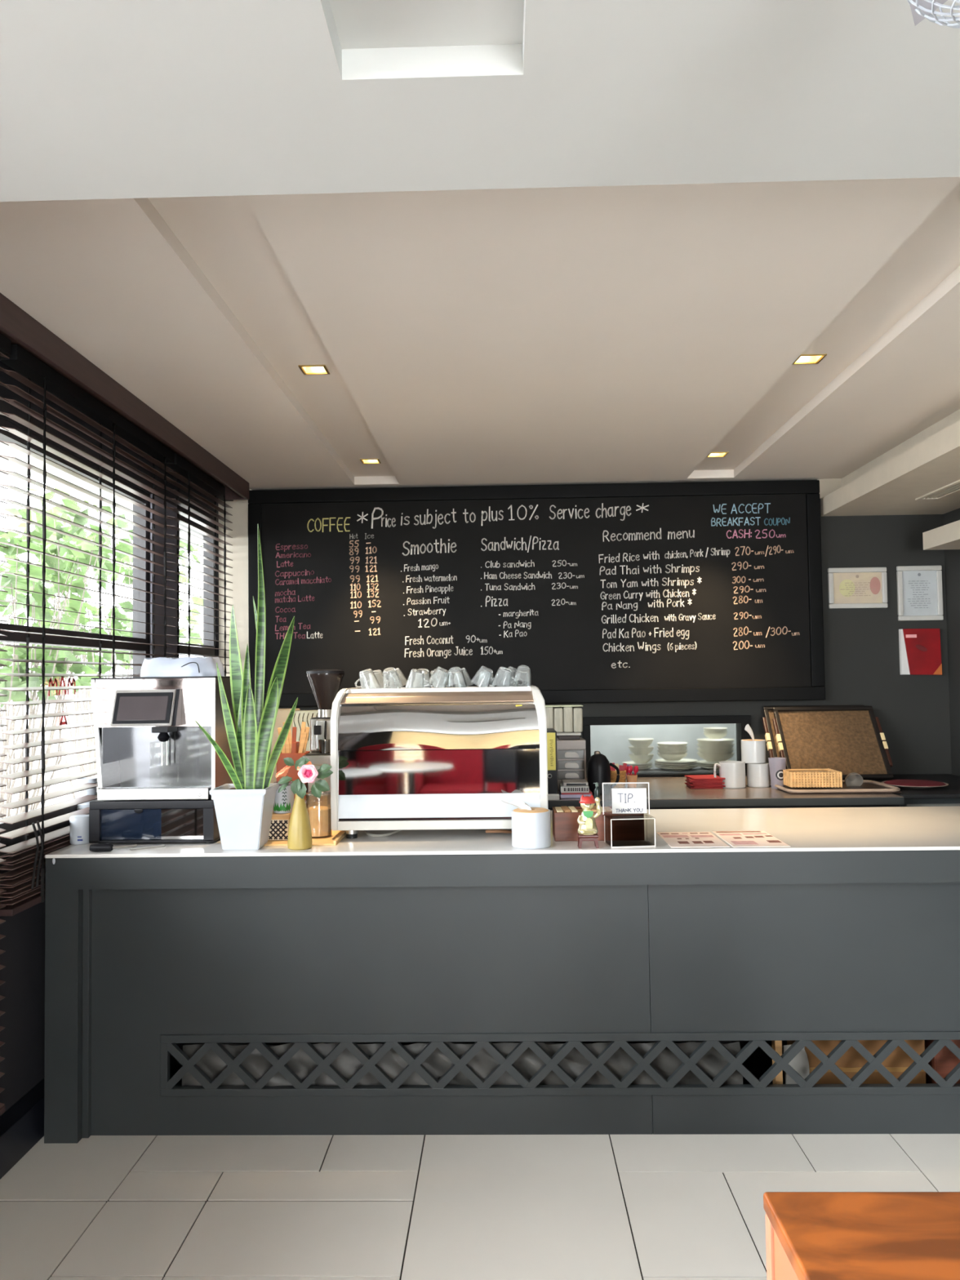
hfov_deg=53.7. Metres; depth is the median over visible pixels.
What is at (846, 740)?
serving tray
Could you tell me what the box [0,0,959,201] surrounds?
ceiling
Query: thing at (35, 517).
tree
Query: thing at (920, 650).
booklet
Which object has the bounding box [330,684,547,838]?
espresso machine
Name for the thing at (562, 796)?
notebook
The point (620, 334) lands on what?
ceiling
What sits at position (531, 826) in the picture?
canister
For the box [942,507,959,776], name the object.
wall
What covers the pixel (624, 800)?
tip box
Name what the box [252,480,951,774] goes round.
wall
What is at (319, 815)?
storage jar
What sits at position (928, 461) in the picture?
soffit
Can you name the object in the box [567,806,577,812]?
sachet
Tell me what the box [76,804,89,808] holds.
paper cup
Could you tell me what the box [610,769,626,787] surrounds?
cup
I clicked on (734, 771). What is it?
mug
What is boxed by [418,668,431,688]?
glass cup
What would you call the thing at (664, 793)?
countertop
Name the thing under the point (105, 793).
drip tray
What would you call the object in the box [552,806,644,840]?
wooden box
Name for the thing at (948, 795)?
countertop
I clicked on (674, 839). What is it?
leaflet
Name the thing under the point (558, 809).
sachet
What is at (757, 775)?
canister
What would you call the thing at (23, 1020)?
wall
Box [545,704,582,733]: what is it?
bundle
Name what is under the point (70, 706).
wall
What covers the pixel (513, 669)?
glass cup
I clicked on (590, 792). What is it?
notebook
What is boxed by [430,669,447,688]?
glass cup
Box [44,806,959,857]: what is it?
countertop
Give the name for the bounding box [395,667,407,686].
glass cup
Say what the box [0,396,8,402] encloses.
blind
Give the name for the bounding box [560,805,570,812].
sachet
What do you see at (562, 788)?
box
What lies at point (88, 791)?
paper cup
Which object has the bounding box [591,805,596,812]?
sachet
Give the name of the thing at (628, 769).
spoon
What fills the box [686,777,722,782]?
napkin
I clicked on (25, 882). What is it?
blind
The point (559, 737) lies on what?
folder
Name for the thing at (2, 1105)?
blind
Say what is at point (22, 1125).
baseboard
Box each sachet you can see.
[554,806,563,812]
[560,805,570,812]
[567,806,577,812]
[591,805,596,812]
[604,806,612,812]
[622,763,626,770]
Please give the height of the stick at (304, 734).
0.226 m
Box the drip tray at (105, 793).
[97,786,211,800]
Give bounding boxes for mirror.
[161,808,203,839]
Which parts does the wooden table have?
corner post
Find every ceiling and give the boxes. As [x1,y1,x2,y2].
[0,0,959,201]
[0,177,959,489]
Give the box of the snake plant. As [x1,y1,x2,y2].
[194,524,297,849]
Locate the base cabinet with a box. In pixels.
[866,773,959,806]
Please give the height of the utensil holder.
0.321 m
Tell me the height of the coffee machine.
0.430 m
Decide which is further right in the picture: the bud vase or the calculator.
the calculator
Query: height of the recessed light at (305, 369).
0.062 m
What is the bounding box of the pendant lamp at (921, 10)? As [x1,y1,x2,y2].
[906,0,959,28]
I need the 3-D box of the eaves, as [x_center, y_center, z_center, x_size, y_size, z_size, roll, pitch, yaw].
[-2.164,-1.046,2.147,0.600,0.120,10.900,-1,-2,1]
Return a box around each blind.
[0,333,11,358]
[0,344,174,915]
[0,366,8,373]
[0,381,8,387]
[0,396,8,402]
[0,1102,4,1115]
[165,453,233,675]
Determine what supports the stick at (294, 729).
in the utensil holder
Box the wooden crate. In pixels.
[924,1040,959,1083]
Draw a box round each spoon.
[626,766,631,775]
[633,766,637,775]
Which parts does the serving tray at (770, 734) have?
handle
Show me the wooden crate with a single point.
(944, 1062)
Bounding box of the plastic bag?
[782,1044,809,1084]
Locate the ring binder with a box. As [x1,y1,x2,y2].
[546,728,557,794]
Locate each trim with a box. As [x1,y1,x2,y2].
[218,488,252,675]
[817,478,841,498]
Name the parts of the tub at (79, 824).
lid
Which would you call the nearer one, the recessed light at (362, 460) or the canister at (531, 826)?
the canister at (531, 826)
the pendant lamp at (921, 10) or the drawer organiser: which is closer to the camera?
the pendant lamp at (921, 10)
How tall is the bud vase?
0.205 m
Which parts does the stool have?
leg, seat, leg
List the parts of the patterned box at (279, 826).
lid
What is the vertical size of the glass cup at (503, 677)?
0.085 m
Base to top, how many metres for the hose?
0.019 m
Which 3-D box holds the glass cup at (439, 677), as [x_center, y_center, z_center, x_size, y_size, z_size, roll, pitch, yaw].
[-0.155,0.141,3.475,0.075,0.089,0.080,1,-3,-42]
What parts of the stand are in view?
drawer glass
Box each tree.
[0,486,203,798]
[0,498,133,818]
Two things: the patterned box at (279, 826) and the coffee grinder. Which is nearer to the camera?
the patterned box at (279, 826)
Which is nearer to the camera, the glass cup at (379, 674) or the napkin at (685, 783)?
the glass cup at (379, 674)
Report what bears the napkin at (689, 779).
on the napkin at (690, 781)
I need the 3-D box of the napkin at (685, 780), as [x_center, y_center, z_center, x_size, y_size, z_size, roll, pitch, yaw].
[1.144,0.722,4.833,0.160,0.007,0.170,-1,-2,-1]
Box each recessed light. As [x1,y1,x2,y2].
[297,364,329,374]
[360,458,381,463]
[706,452,728,457]
[792,353,826,364]
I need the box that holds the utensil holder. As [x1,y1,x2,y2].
[276,741,310,804]
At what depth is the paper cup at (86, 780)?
3.62 m
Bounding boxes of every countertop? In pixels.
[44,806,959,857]
[547,776,904,810]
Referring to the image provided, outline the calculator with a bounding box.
[561,778,587,786]
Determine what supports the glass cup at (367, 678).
on the espresso machine
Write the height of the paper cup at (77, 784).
0.092 m
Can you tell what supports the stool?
on the countertop at (889, 828)
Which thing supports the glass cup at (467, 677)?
on the espresso machine
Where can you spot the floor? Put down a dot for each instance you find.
(290, 1206)
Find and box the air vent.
[915,479,959,500]
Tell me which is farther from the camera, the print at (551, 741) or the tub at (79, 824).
the print at (551, 741)
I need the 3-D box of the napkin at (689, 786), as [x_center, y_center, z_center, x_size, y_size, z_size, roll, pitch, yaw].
[1.143,0.744,4.833,0.160,0.007,0.170,-1,-2,5]
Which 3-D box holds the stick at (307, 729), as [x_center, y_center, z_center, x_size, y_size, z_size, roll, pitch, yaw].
[-0.703,0.467,3.753,0.062,0.248,0.006,-1,-2,1]
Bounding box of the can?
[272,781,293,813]
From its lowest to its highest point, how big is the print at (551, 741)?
0.122 m
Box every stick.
[277,727,285,753]
[282,721,289,753]
[288,727,292,753]
[291,726,297,742]
[297,732,306,753]
[298,721,306,748]
[302,726,310,752]
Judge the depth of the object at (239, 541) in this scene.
5.42 m
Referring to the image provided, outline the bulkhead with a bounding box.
[922,520,959,550]
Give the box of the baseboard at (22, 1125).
[0,1078,44,1179]
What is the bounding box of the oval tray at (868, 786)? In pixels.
[769,779,901,794]
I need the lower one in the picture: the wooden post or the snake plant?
the wooden post
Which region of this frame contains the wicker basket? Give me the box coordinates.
[782,768,842,787]
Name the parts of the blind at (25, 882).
rail, ladder cord, loose cord, head rail, ladder cord, ladder cord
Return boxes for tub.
[69,814,88,844]
[140,656,224,676]
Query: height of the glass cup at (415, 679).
0.082 m
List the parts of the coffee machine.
panel, mirror panel, spout, lid, panel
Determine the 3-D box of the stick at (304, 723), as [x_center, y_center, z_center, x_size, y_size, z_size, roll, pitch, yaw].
[-0.710,0.458,3.744,0.049,0.269,0.006,-1,-2,1]
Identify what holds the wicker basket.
on the oval tray at (868, 786)
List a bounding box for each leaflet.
[657,831,729,847]
[712,831,790,847]
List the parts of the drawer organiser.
drawer, drawer, drawer, handle, handle, handle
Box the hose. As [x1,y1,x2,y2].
[485,829,511,833]
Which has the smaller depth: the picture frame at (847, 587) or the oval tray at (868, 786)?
the oval tray at (868, 786)
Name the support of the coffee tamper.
on the countertop at (889, 828)
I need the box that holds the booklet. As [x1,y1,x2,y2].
[898,628,942,675]
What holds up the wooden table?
on the floor
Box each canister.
[501,798,551,848]
[741,724,765,764]
[746,762,769,787]
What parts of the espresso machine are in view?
panel, rail, roof trim, mirror panel, mirror panel, kick panel, cup rail, panel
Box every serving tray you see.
[762,704,863,768]
[772,706,893,780]
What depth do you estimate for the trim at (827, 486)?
5.38 m
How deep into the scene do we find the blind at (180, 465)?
4.86 m
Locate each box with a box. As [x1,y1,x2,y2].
[268,812,291,839]
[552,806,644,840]
[559,782,589,792]
[602,782,655,848]
[786,1040,925,1084]
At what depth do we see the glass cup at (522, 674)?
3.46 m
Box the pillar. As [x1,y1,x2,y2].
[150,493,177,657]
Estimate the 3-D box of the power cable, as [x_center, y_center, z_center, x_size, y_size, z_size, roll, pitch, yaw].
[-0.343,0.694,3.541,0.210,0.036,0.290,-1,-2,1]
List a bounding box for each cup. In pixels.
[76,777,97,782]
[76,781,97,785]
[76,787,97,793]
[76,791,97,796]
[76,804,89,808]
[354,668,380,688]
[371,669,382,688]
[382,666,402,688]
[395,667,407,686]
[404,668,429,688]
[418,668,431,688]
[428,666,449,688]
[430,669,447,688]
[447,666,466,687]
[461,667,473,686]
[470,665,494,687]
[477,673,496,687]
[491,666,516,686]
[507,666,516,686]
[511,665,531,686]
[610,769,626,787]
[626,773,637,787]
[768,757,786,788]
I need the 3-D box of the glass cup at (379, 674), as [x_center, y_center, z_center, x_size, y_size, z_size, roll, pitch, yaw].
[-0.387,0.153,3.596,0.069,0.082,0.083,1,-3,-43]
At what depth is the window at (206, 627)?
5.36 m
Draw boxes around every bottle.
[593,782,599,799]
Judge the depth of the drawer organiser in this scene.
4.77 m
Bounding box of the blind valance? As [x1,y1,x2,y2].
[0,293,248,500]
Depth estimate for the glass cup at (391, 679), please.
3.44 m
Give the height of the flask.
0.208 m
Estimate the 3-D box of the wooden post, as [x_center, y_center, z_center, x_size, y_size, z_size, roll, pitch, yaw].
[0.997,1.215,3.201,0.024,0.760,0.040,-1,-2,1]
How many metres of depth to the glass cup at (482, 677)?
3.45 m
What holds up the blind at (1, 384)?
attached to the wall at (23, 1020)
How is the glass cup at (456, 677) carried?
on the espresso machine
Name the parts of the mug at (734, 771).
handle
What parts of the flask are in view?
knob, handle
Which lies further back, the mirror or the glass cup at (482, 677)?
the glass cup at (482, 677)
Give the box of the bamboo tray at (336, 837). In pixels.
[262,830,346,846]
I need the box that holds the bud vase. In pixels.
[287,793,311,850]
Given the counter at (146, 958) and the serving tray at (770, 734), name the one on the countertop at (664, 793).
the serving tray at (770, 734)
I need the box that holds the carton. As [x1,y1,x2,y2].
[270,708,300,782]
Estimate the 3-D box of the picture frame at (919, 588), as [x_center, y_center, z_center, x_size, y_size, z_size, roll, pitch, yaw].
[2.477,-0.264,5.344,0.248,0.310,0.022,-1,-2,1]
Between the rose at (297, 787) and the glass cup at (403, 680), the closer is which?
the rose at (297, 787)
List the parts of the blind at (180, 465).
ladder cord, head rail, ladder cord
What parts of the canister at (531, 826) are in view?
wooden lid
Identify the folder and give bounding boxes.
[556,735,579,739]
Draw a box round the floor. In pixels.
[0,1133,959,1279]
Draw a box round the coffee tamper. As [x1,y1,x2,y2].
[89,843,164,852]
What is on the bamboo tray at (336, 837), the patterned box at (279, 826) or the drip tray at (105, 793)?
the patterned box at (279, 826)
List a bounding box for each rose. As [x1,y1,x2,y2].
[275,756,309,798]
[297,761,311,781]
[297,763,333,798]
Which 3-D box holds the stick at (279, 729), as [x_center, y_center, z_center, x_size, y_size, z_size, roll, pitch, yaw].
[-0.768,0.468,3.735,0.057,0.248,0.006,-1,-2,1]
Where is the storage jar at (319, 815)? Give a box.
[305,783,332,838]
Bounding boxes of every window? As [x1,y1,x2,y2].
[0,417,150,839]
[178,514,216,657]
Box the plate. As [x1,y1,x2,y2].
[881,779,948,788]
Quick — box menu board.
[248,480,825,706]
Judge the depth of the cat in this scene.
3.12 m
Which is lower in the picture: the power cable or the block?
the power cable
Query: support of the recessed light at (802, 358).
in the ceiling at (620, 334)
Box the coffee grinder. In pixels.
[302,669,344,807]
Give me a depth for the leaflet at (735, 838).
3.24 m
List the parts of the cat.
lowered arm, raised arm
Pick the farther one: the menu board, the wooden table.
the menu board
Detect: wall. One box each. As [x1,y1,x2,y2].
[0,360,218,1114]
[0,683,96,815]
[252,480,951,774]
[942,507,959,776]
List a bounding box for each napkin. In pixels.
[684,774,725,780]
[684,779,724,784]
[684,782,725,787]
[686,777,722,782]
[686,777,723,781]
[686,781,722,786]
[686,784,723,788]
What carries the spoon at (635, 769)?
in the paper cup at (633, 778)
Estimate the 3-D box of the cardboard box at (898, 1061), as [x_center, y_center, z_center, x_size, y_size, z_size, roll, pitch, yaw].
[1.306,1.456,3.313,0.409,0.280,0.202,-1,-2,1]
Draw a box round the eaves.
[0,443,203,544]
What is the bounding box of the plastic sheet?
[182,1041,742,1086]
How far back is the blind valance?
3.40 m
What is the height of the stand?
0.152 m
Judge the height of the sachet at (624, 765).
0.105 m
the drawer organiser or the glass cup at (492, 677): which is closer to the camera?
the glass cup at (492, 677)
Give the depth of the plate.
4.63 m
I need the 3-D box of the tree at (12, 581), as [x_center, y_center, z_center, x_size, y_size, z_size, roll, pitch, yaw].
[-2.787,0.570,5.529,1.428,2.985,1.841,-1,-2,1]
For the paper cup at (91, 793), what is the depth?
3.61 m
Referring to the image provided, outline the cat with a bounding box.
[577,794,601,835]
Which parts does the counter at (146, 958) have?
panel, panel, panel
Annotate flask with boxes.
[586,751,619,795]
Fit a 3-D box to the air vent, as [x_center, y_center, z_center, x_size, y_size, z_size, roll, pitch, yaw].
[2.287,-0.741,4.428,0.120,0.008,0.900,-1,-2,1]
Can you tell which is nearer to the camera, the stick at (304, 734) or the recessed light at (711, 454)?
the stick at (304, 734)
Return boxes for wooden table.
[763,1191,959,1279]
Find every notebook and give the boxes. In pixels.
[558,790,592,798]
[559,789,592,794]
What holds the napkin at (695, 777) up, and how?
on the napkin at (689, 779)
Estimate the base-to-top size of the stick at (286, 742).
0.270 m
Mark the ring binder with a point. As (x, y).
(551, 732)
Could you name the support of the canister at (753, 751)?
on the canister at (757, 775)
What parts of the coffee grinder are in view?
dosing lever, hopper lid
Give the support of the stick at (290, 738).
in the utensil holder
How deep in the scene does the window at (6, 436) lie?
3.78 m
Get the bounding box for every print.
[273,802,290,811]
[549,739,553,765]
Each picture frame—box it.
[827,567,888,608]
[896,565,943,621]
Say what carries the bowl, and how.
on the oval tray at (868, 786)
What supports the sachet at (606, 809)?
in the wooden box at (565, 824)
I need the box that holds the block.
[547,793,559,799]
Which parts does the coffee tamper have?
handle, rod, blade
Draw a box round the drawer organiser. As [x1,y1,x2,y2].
[556,737,586,790]
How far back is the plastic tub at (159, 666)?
3.38 m
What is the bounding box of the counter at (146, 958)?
[44,849,959,1143]
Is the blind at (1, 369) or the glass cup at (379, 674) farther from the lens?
the glass cup at (379, 674)
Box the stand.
[88,798,220,843]
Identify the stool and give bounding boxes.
[577,833,599,848]
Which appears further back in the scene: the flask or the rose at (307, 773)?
the flask
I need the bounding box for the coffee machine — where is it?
[91,675,251,800]
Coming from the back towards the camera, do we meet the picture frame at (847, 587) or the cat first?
the picture frame at (847, 587)
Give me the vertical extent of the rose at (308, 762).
0.112 m
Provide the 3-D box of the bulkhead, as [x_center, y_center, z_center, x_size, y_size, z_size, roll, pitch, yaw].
[2.514,-0.571,4.015,0.350,0.093,2.100,-1,-2,1]
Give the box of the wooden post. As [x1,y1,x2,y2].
[771,1040,782,1084]
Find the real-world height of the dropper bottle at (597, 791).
0.079 m
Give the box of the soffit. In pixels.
[820,408,959,516]
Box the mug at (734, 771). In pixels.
[713,760,745,788]
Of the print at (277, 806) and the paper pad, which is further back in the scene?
the paper pad
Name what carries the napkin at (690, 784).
on the napkin at (685, 783)
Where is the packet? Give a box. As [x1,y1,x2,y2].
[293,710,318,752]
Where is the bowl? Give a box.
[844,772,863,786]
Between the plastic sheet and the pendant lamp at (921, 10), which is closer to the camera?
the pendant lamp at (921, 10)
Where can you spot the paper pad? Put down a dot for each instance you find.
(563, 733)
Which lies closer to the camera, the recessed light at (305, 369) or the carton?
the recessed light at (305, 369)
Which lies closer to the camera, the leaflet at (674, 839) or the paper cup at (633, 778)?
the leaflet at (674, 839)
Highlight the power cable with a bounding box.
[364,830,400,836]
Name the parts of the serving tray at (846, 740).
handle, handle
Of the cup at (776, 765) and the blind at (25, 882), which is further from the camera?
the cup at (776, 765)
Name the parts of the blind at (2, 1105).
rail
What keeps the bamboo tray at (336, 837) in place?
on the countertop at (889, 828)
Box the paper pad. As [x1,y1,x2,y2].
[556,731,581,735]

